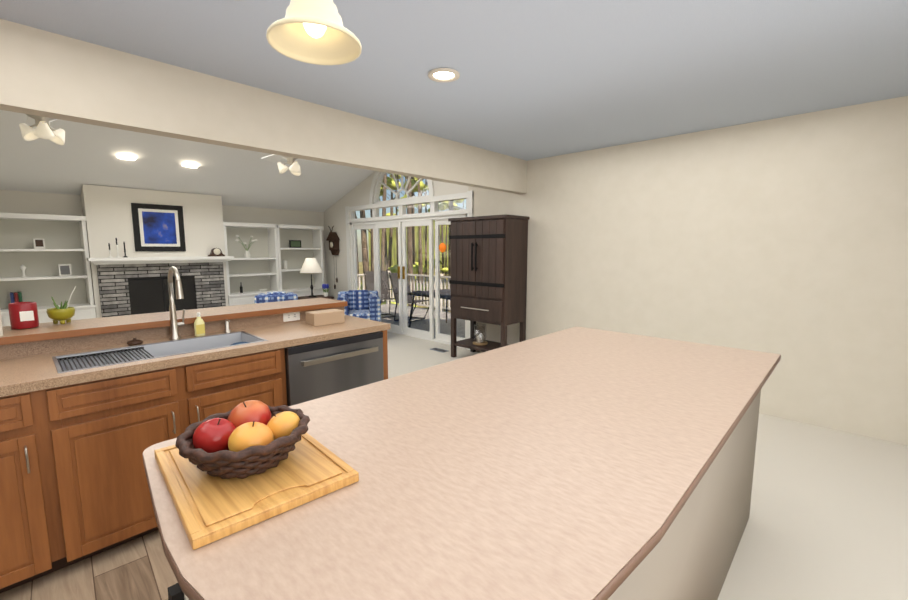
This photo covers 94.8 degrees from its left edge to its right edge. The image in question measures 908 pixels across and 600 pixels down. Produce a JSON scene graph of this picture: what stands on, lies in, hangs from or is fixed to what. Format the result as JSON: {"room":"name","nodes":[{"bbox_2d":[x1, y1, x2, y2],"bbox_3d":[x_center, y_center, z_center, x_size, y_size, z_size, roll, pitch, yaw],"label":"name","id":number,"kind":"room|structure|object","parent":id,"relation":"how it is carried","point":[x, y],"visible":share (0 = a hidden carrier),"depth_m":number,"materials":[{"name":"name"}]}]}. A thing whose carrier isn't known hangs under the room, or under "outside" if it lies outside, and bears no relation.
{"room":"kitchen","nodes":[
{"label":"kitchen","id":0,"kind":"room"},
{"bbox_2d":[0,530,177,599],"bbox_3d":[-0.464,1.340,0.703,4.610,0.030,3.462,7,10,43],"label":"floor","id":1,"kind":"structure","parent":0,"point":[139,568],"depth_m":1.79,"materials":[{"name":"brown wood"}]},
{"bbox_2d":[0,378,87,592],"bbox_3d":[-2.010,0.773,1.773,0.563,0.836,0.550,7,10,43],"label":"base cabinet","id":2,"kind":"object","parent":1,"relation":"on","point":[42,515],"depth_m":1.71,"materials":[{"name":"brown wood"}]},
{"bbox_2d":[0,354,59,393],"bbox_3d":[-2.426,0.390,1.281,0.569,0.040,1.748,7,10,43],"label":"countertop","id":3,"kind":"structure","parent":2,"relation":"on","point":[31,371],"depth_m":1.76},
{"bbox_2d":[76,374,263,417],"bbox_3d":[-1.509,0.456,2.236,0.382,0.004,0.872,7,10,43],"label":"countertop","id":4,"kind":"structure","parent":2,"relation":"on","point":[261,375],"depth_m":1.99,"materials":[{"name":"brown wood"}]},
{"bbox_2d":[127,338,142,344],"bbox_3d":[-1.760,0.226,2.304,0.072,0.034,0.072,7,10,43],"label":"dish","id":5,"kind":"object","parent":4,"relation":"on","point":[134,341],"visible":0.92,"depth_m":2.29,"materials":[{"name":"brown ceramic"}]},
{"bbox_2d":[194,312,204,336],"bbox_3d":[-1.516,0.147,2.491,0.052,0.145,0.056,7,10,43],"label":"soap bottle","id":6,"kind":"object","parent":4,"relation":"on","point":[199,327],"visible":1,"depth_m":2.49,"materials":[{"name":"yellow plastic"}]},
{"bbox_2d":[72,374,275,557],"bbox_3d":[-1.526,0.798,2.290,0.563,0.660,0.959,7,10,43],"label":"base cabinet","id":7,"kind":"object","parent":1,"relation":"on","point":[86,421],"depth_m":1.92,"materials":[{"name":"brown wood"}]},
{"bbox_2d":[268,330,387,406],"bbox_3d":[-0.941,0.640,2.886,0.569,0.830,0.789,7,10,43],"label":"dishwasher","id":8,"kind":"object","parent":1,"relation":"on","point":[308,371],"depth_m":2.60,"materials":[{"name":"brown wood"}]},
{"bbox_2d":[244,314,390,349],"bbox_3d":[-0.936,0.199,2.838,0.569,0.040,0.820,7,10,43],"label":"countertop","id":9,"kind":"structure","parent":8,"relation":"on","point":[280,333],"depth_m":2.71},
{"bbox_2d":[167,266,230,340],"bbox_3d":[-1.468,0.012,2.448,0.226,0.426,0.331,7,10,43],"label":"faucet","id":10,"kind":"object","parent":9,"relation":"on","point":[174,325],"depth_m":2.41,"materials":[{"name":"silver metal"}]},
{"bbox_2d":[305,309,344,325],"bbox_3d":[-0.910,0.121,2.954,0.225,0.084,0.140,-6,9,-42],"label":"cardboard box","id":11,"kind":"object","parent":9,"relation":"on","point":[324,317],"visible":1,"depth_m":2.90,"materials":[{"name":"beige cardboard"}]},
{"bbox_2d":[165,386,762,599],"bbox_3d":[0.348,0.785,1.616,1.013,0.849,2.414,7,10,43],"label":"kitchen island","id":12,"kind":"object","parent":1,"relation":"on","point":[693,561],"depth_m":1.44,"materials":[{"name":"beige"}]},
{"bbox_2d":[142,326,780,599],"bbox_3d":[0.385,0.347,1.580,1.104,0.028,2.458,7,10,43],"label":"island countertop","id":13,"kind":"structure","parent":12,"relation":"on","point":[556,466],"depth_m":0.96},
{"bbox_2d":[154,432,358,549],"bbox_3d":[-0.483,0.393,0.996,0.325,0.021,0.442,-6,9,-42],"label":"cutting board","id":14,"kind":"object","parent":13,"relation":"on","point":[209,508],"visible":0.79,"depth_m":0.88,"materials":[{"name":"brown wood"}]},
{"bbox_2d":[175,400,309,478],"bbox_3d":[-0.487,0.321,0.986,0.284,0.126,0.283,7,10,43],"label":"fruit basket","id":15,"kind":"object","parent":14,"relation":"on","point":[243,440],"visible":1,"depth_m":0.93,"materials":[{"name":"wicker"}]},
{"bbox_2d":[60,330,239,369],"bbox_3d":[-1.643,0.340,2.351,0.010,0.198,0.852,7,10,43],"label":"sink","id":16,"kind":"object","parent":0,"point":[186,345],"depth_m":2.25,"materials":[{"name":"grey metal"}]},
{"bbox_2d":[0,110,374,211],"bbox_3d":[-2.984,-2.058,4.453,4.740,1.644,6.222,7,10,43],"label":"ceiling","id":17,"kind":"structure","parent":0,"point":[87,154],"depth_m":5.38,"materials":[{"name":"white paint"}]},
{"bbox_2d":[19,114,64,144],"bbox_3d":[-3.187,-1.671,3.197,1.171,0.895,1.226,7,10,43],"label":"ceiling fan","id":18,"kind":"object","parent":17,"relation":"hanging from","point":[43,128],"visible":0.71,"depth_m":3.18,"materials":[{"name":"white metal"}]},
{"bbox_2d":[227,147,300,175],"bbox_3d":[-1.829,-1.845,4.614,1.171,0.895,1.226,7,10,43],"label":"ceiling fan","id":19,"kind":"object","parent":17,"relation":"hanging from","point":[294,168],"visible":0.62,"depth_m":4.59,"materials":[{"name":"white metal"}]},
{"bbox_2d":[0,19,527,351],"bbox_3d":[-1.237,-0.932,2.889,0.121,3.950,5.940,7,10,43],"label":"wall","id":20,"kind":"structure","parent":0,"point":[43,73],"depth_m":2.78,"materials":[{"name":"white paint"}]},
{"bbox_2d":[60,342,267,417],"bbox_3d":[-1.374,0.371,2.097,0.010,0.198,0.852,7,10,43],"label":"drawer fronts","id":21,"kind":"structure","parent":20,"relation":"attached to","point":[121,383],"depth_m":1.98,"materials":[{"name":"brown wood"}]},
{"bbox_2d":[0,297,347,344],"bbox_3d":[-1.633,0.096,2.729,0.416,0.036,1.895,7,10,43],"label":"raised bar counter","id":22,"kind":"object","parent":20,"relation":"on","point":[72,328],"depth_m":2.45,"materials":[{"name":"laminate"}]},
{"bbox_2d":[8,302,38,328],"bbox_3d":[-2.236,0.079,2.172,0.105,0.130,0.104,7,10,43],"label":"candle jar","id":23,"kind":"object","parent":22,"relation":"on","point":[23,315],"visible":1,"depth_m":2.14,"materials":[{"name":"red glass"}]},
{"bbox_2d":[46,286,75,323],"bbox_3d":[-2.148,0.029,2.289,0.116,0.201,0.130,7,10,43],"label":"pot","id":24,"kind":"object","parent":22,"relation":"on","point":[57,313],"visible":0.98,"depth_m":2.27,"materials":[{"name":"yellow ceramic"}]},
{"bbox_2d":[326,226,339,288],"bbox_3d":[-2.297,-0.802,7.982,0.300,1.216,0.130,7,10,43],"label":"cuckoo clock","id":25,"kind":"object","parent":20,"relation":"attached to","point":[333,239],"visible":1,"depth_m":7.91,"materials":[{"name":"brown wood"}]},
{"bbox_2d":[345,171,472,349],"bbox_3d":[-0.835,-0.891,6.713,3.080,2.940,0.114,7,10,43],"label":"french door","id":26,"kind":"structure","parent":20,"relation":"in","point":[401,221],"depth_m":6.65,"materials":[{"name":"white wood"}]},
{"bbox_2d":[0,0,907,160],"bbox_3d":[0.398,-1.243,1.301,4.610,0.080,5.962,7,10,43],"label":"ceiling","id":27,"kind":"structure","parent":0,"point":[538,79],"depth_m":2.28,"materials":[{"name":"white paint"}]},
{"bbox_2d":[266,0,361,64],"bbox_3d":[-0.289,-0.835,0.835,0.188,0.614,0.188,7,10,43],"label":"pendant lamp","id":28,"kind":"object","parent":27,"relation":"hanging from","point":[316,32],"visible":1,"depth_m":0.89,"materials":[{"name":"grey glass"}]},
{"bbox_2d":[428,68,459,81],"bbox_3d":[-0.061,-1.339,2.494,0.190,0.010,0.190,7,10,43],"label":"recessed light","id":29,"kind":"object","parent":27,"relation":"in","point":[445,75],"visible":1,"depth_m":2.48,"materials":[{"name":"beige plastic"}]},
{"bbox_2d":[387,331,907,599],"bbox_3d":[-1.235,1.031,3.226,9.230,0.030,6.082,7,10,43],"label":"floor carpet","id":30,"kind":"object","parent":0,"point":[828,518],"depth_m":2.23,"materials":[{"name":"beige carpet"}]},
{"bbox_2d":[0,184,324,326],"bbox_3d":[-4.196,-0.456,6.096,0.756,2.227,5.110,7,10,43],"label":"fireplace wall unit","id":31,"kind":"object","parent":30,"relation":"on","point":[114,251],"visible":0.75,"depth_m":5.88,"materials":[{"name":"white paint"}]},
{"bbox_2d":[0,206,99,326],"bbox_3d":[-5.491,-0.124,5.034,0.386,1.825,1.740,7,10,43],"label":"bookcase","id":32,"kind":"object","parent":31,"relation":"attached to","point":[43,257],"depth_m":5.41,"materials":[{"name":"white wood"}]},
{"bbox_2d":[130,202,185,251],"bbox_3d":[-4.228,-1.033,6.000,0.027,0.665,0.610,7,10,43],"label":"painting","id":33,"kind":"object","parent":31,"relation":"attached to","point":[154,226],"depth_m":5.98,"materials":[{"name":"blue"}]},
{"bbox_2d":[214,221,282,326],"bbox_3d":[-3.471,-0.382,7.144,0.386,1.825,0.895,7,10,43],"label":"bookcase","id":34,"kind":"object","parent":31,"relation":"attached to","point":[255,268],"depth_m":7.20,"materials":[{"name":"white wood"}]},
{"bbox_2d":[267,224,324,326],"bbox_3d":[-2.878,-0.457,7.763,0.386,1.825,0.895,7,10,43],"label":"bookcase","id":35,"kind":"object","parent":31,"relation":"attached to","point":[290,245],"depth_m":7.76,"materials":[{"name":"white wood"}]},
{"bbox_2d":[254,291,297,303],"bbox_3d":[-2.703,0.244,6.391,0.600,0.765,0.770,-3,8,-23],"label":"plaid armchair","id":36,"kind":"object","parent":30,"relation":"on","point":[271,297],"visible":0.19,"depth_m":6.02,"materials":[{"name":"blue fabric"}]},
{"bbox_2d":[298,258,333,299],"bbox_3d":[-2.485,-0.115,7.369,0.440,1.241,0.560,7,10,43],"label":"table lamp","id":37,"kind":"object","parent":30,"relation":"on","point":[310,265],"visible":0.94,"depth_m":7.24,"materials":[{"name":"white fabric"}]},
{"bbox_2d":[337,290,380,321],"bbox_3d":[-1.508,0.227,6.635,0.660,0.740,0.740,-2,7,-13],"label":"plaid armchair","id":38,"kind":"object","parent":30,"relation":"on","point":[365,304],"depth_m":6.57,"materials":[{"name":"blue fabric"}]},
{"bbox_2d":[430,348,447,352],"bbox_3d":[-0.204,0.696,5.813,0.270,0.006,0.120,7,10,43],"label":"air vent register","id":39,"kind":"object","parent":30,"relation":"on","point":[439,350],"visible":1,"depth_m":5.78,"materials":[{"name":"grey metal"}]},
{"bbox_2d":[448,214,529,357],"bbox_3d":[0.401,-0.121,5.192,0.900,1.780,0.495,7,10,43],"label":"armoire","id":40,"kind":"object","parent":30,"relation":"on","point":[488,281],"visible":0.92,"depth_m":4.95,"materials":[{"name":"brown wood"}]},
{"bbox_2d":[473,324,487,345],"bbox_3d":[0.334,0.437,5.321,0.190,0.250,0.190,7,10,43],"label":"candle","id":41,"kind":"object","parent":40,"relation":"in","point":[480,341],"visible":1,"depth_m":5.29,"materials":[{"name":"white wax"}]},
{"bbox_2d":[526,96,907,445],"bbox_3d":[0.818,-1.206,5.129,9.470,3.950,0.120,7,10,43],"label":"wall","id":42,"kind":"structure","parent":0,"point":[786,237],"depth_m":3.48,"materials":[{"name":"white paint"}]},
{"label":"outside","id":43,"kind":"structure","parent":0,"visible":0},
{"bbox_2d":[359,262,450,311],"bbox_3d":[2.727,-0.941,32.022,120.000,0.100,130.000,7,10,43],"label":"ground","id":44,"kind":"structure","parent":43,"point":[360,266],"depth_m":36.39,"materials":[{"name":"green plant"}]},
{"bbox_2d":[355,173,463,310],"bbox_3d":[6.176,-9.365,24.576,45.108,18.452,31.449,7,10,43],"label":"trunks","id":45,"kind":"object","parent":44,"relation":"on","point":[411,243],"depth_m":22.56,"materials":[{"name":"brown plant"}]},
{"bbox_2d":[360,173,463,306],"bbox_3d":[5.885,-9.262,24.285,46.548,18.347,31.996,7,10,43],"label":"foliage","id":46,"kind":"object","parent":45,"relation":"attached to","point":[395,268],"depth_m":28.03,"materials":[{"name":"green plant"}]},
{"bbox_2d":[381,304,464,337],"bbox_3d":[0.249,1.254,8.167,8.600,1.330,3.025,7,10,43],"label":"deck floor","id":47,"kind":"structure","parent":44,"relation":"on","point":[445,329],"depth_m":9.23,"materials":[{"name":"grey wood"}]},
{"bbox_2d":[357,274,386,302],"bbox_3d":[-2.894,-0.234,10.943,0.100,0.950,2.760,7,10,43],"label":"deck railing","id":48,"kind":"object","parent":47,"relation":"on","point":[358,275],"depth_m":11.28,"materials":[{"name":"grey wood"}]},
{"bbox_2d":[364,270,394,317],"bbox_3d":[-1.685,-0.138,9.619,0.611,1.068,0.756,-3,8,-26],"label":"patio chair","id":49,"kind":"object","parent":47,"relation":"on","point":[383,283],"depth_m":9.84,"materials":[{"name":"grey"}]},
{"bbox_2d":[389,272,428,322],"bbox_3d":[-0.957,-0.082,9.160,0.756,1.067,0.611,5,8,33],"label":"patio chair","id":50,"kind":"object","parent":47,"relation":"on","point":[394,282],"depth_m":9.13,"materials":[{"name":"grey"}]},
{"bbox_2d":[387,271,450,311],"bbox_3d":[1.216,-0.001,9.039,8.700,0.950,0.118,7,10,43],"label":"deck railing","id":51,"kind":"object","parent":47,"relation":"on","point":[427,276],"depth_m":10.91,"materials":[{"name":"grey wood"}]},
{"bbox_2d":[407,289,450,327],"bbox_3d":[0.047,0.239,7.976,1.700,0.726,1.100,7,10,43],"label":"patio table","id":52,"kind":"object","parent":47,"relation":"on","point":[447,295],"depth_m":8.10,"materials":[{"name":"black metal"}]},
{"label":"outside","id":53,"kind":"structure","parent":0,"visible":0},
{"bbox_2d":[368,220,448,268],"bbox_3d":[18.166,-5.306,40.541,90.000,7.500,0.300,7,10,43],"label":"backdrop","id":54,"kind":"structure","parent":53,"point":[394,259],"depth_m":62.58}
]}

